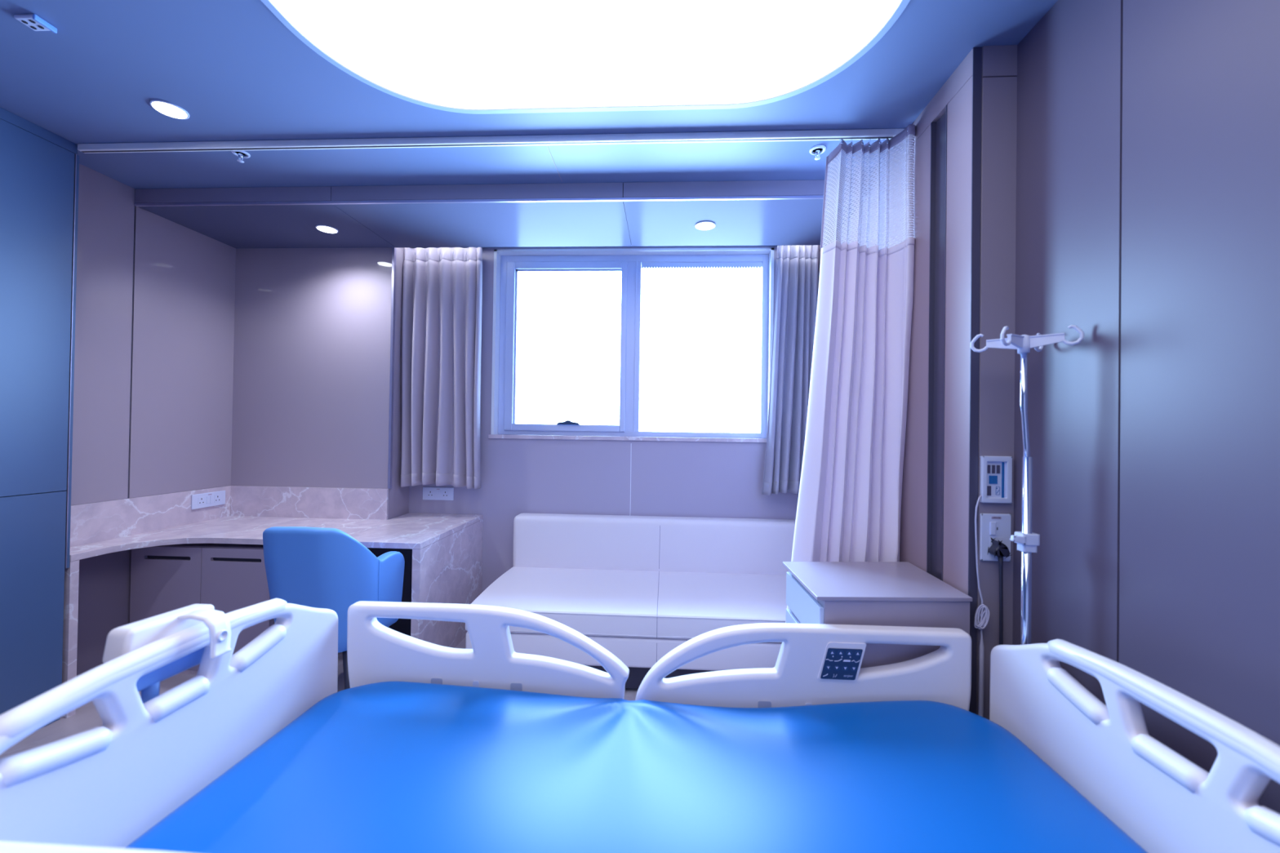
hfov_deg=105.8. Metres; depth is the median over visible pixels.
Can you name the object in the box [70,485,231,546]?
backsplash
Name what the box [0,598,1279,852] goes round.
hospital bed
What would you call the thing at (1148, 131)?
wall
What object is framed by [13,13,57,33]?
socket
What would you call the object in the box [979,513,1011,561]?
socket
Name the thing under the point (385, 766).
mattress
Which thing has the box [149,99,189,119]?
recessed light
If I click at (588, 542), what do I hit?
cushion
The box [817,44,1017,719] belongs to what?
wall
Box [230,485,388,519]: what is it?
backsplash
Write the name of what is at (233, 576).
base cabinet
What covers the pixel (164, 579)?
base cabinet
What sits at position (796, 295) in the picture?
window curtain
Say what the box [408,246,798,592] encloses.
wall
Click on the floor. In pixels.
(86, 717)
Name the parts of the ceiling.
beam edge trim, soffit panel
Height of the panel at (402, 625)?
0.630 m
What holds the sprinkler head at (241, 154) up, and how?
attached to the ceiling
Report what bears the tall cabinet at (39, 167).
on the floor
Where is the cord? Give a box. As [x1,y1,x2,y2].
[973,494,990,717]
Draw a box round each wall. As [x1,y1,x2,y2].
[71,163,235,676]
[231,247,413,519]
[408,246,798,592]
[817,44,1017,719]
[1012,0,1279,813]
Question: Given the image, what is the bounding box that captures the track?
[77,128,905,153]
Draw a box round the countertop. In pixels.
[59,485,483,718]
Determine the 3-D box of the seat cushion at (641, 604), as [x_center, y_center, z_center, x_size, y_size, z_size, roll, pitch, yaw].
[0.101,0.890,2.509,1.767,0.120,0.707,1,0,3]
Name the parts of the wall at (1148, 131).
wall panel, wall panel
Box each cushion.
[465,566,786,643]
[512,513,795,575]
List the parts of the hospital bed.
rail, footboard, rail, rail, control panel, headboard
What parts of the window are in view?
sash, handle, sill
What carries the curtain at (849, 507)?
hanging from the track
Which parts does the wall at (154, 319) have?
wall panel, panel, wall panel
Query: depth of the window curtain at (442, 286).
2.92 m
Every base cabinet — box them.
[129,543,215,675]
[199,543,274,665]
[782,561,972,668]
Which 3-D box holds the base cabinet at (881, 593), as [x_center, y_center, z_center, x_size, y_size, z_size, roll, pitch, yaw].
[0.720,0.852,1.546,0.458,0.742,0.412,1,0,3]
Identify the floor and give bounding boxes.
[0,636,638,759]
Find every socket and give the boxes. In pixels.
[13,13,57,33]
[191,490,225,509]
[422,487,453,500]
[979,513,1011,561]
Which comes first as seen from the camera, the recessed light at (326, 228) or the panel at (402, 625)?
the recessed light at (326, 228)
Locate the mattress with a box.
[124,681,1147,852]
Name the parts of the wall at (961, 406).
recess trim, recess trim, corner trim, niche panel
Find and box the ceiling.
[0,0,1057,248]
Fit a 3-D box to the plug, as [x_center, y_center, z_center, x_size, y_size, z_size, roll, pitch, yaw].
[1.011,0.767,1.365,0.049,0.902,0.030,1,0,3]
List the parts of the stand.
hook arm, hook arm, clamp lever, rod, hook arm, hook arm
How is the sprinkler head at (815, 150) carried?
attached to the ceiling
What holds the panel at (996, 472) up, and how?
attached to the wall at (961, 406)
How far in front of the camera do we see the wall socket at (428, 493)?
3.03 m
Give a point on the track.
(855, 134)
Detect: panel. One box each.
[261,0,910,114]
[367,547,412,636]
[979,456,1013,503]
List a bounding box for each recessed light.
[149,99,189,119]
[315,224,338,233]
[694,221,715,230]
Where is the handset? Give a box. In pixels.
[102,604,231,703]
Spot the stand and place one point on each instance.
(1028, 542)
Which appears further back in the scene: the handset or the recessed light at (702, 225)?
the recessed light at (702, 225)
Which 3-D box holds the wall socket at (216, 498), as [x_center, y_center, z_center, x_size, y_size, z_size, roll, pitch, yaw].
[-2.422,0.412,2.723,0.012,0.080,0.197,1,0,3]
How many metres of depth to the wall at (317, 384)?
2.86 m
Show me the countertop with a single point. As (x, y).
(446, 548)
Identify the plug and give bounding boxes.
[987,537,1010,644]
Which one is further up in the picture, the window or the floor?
the window
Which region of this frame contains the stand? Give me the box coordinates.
[970,324,1084,644]
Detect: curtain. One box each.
[400,247,482,488]
[761,244,818,495]
[785,124,915,622]
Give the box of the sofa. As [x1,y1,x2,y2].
[465,513,795,688]
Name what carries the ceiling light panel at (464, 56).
attached to the ceiling
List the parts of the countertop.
leg, waterfall panel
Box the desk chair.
[262,526,404,689]
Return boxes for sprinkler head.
[231,150,250,163]
[808,145,826,159]
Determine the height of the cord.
0.770 m
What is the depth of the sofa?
2.55 m
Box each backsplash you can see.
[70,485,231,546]
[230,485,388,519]
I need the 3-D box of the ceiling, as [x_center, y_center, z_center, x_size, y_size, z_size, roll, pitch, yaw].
[-0.700,-1.147,0.649,4.100,0.182,5.200,1,0,3]
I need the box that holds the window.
[488,247,773,442]
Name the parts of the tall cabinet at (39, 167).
door, door, edge trim, edge panel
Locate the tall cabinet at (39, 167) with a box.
[0,106,79,728]
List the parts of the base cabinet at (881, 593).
drawer, drawer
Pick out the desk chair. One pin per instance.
(316, 567)
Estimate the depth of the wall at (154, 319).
2.36 m
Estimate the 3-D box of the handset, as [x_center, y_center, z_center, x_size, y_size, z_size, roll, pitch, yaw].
[-0.892,0.681,0.937,0.126,0.634,0.181,1,0,3]

